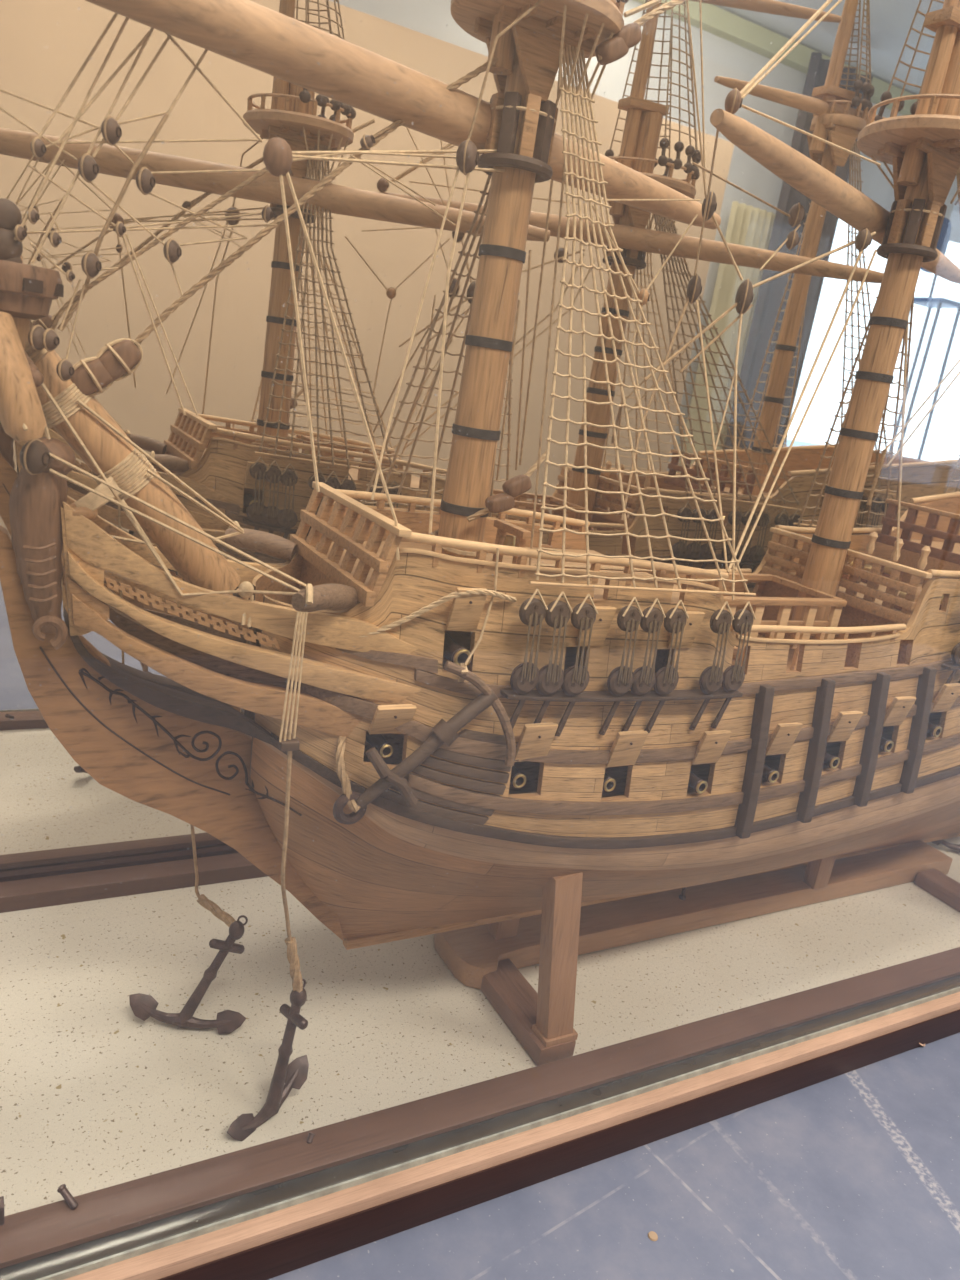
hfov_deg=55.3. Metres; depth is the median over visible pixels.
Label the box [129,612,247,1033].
anchor
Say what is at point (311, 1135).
peg
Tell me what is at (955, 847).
anchor
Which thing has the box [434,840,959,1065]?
stand
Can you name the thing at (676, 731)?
model ship
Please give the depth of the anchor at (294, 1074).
0.61 m
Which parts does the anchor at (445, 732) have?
arm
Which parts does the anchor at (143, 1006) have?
arm, arm, head knob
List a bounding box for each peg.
[57,1184,77,1209]
[307,1133,314,1142]
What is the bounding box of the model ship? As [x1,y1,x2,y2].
[0,0,959,949]
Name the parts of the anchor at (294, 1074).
arm, arm, head knob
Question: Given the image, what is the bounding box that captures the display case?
[0,0,959,1279]
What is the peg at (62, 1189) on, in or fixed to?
on the display case
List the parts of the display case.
corner bracket, rail, rail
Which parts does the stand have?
upright post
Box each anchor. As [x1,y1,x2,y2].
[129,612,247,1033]
[227,751,308,1140]
[333,660,515,824]
[932,839,959,851]
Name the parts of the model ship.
panel, panel, head rail, head panel, head panel, head rail, head rail, knee moulding, head rail, head rail, head panel, head panel, head rail, head rail, head rail, rail post, rail post, rail post, cross rail, rail post, cross rail, rail post, beakhead railing, rail post, rail post, gun port lid, sheer moulding, forecastle handrail, gun port lid, chain plate, gun port lid, chain plate, sheer moulding, forecastle handrail, chain plate, gun port lid, chain plate, gun port lid, chain plate, chain plate, gun port lid, waist handrail, chain plate, cross rail, gun port lid, chain plate, skid post, skid post, rail post, skid post, gun port lid, rail post, cross rail, rail post, skid post, cross rail, sheer moulding, waist handrail, skid post, quarter handrail, cross rail, cross rail, rail post, cross rail, gun port lid, quarter deck railing, rail post, rail post, rail post, rail post, gun port lid, rail post, rail post, railing, cross rail, cross rail, poop railing, rail post, poop handrail, quarter handrail, gun port lid, rail post, chain plate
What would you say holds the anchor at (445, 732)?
attached to the model ship

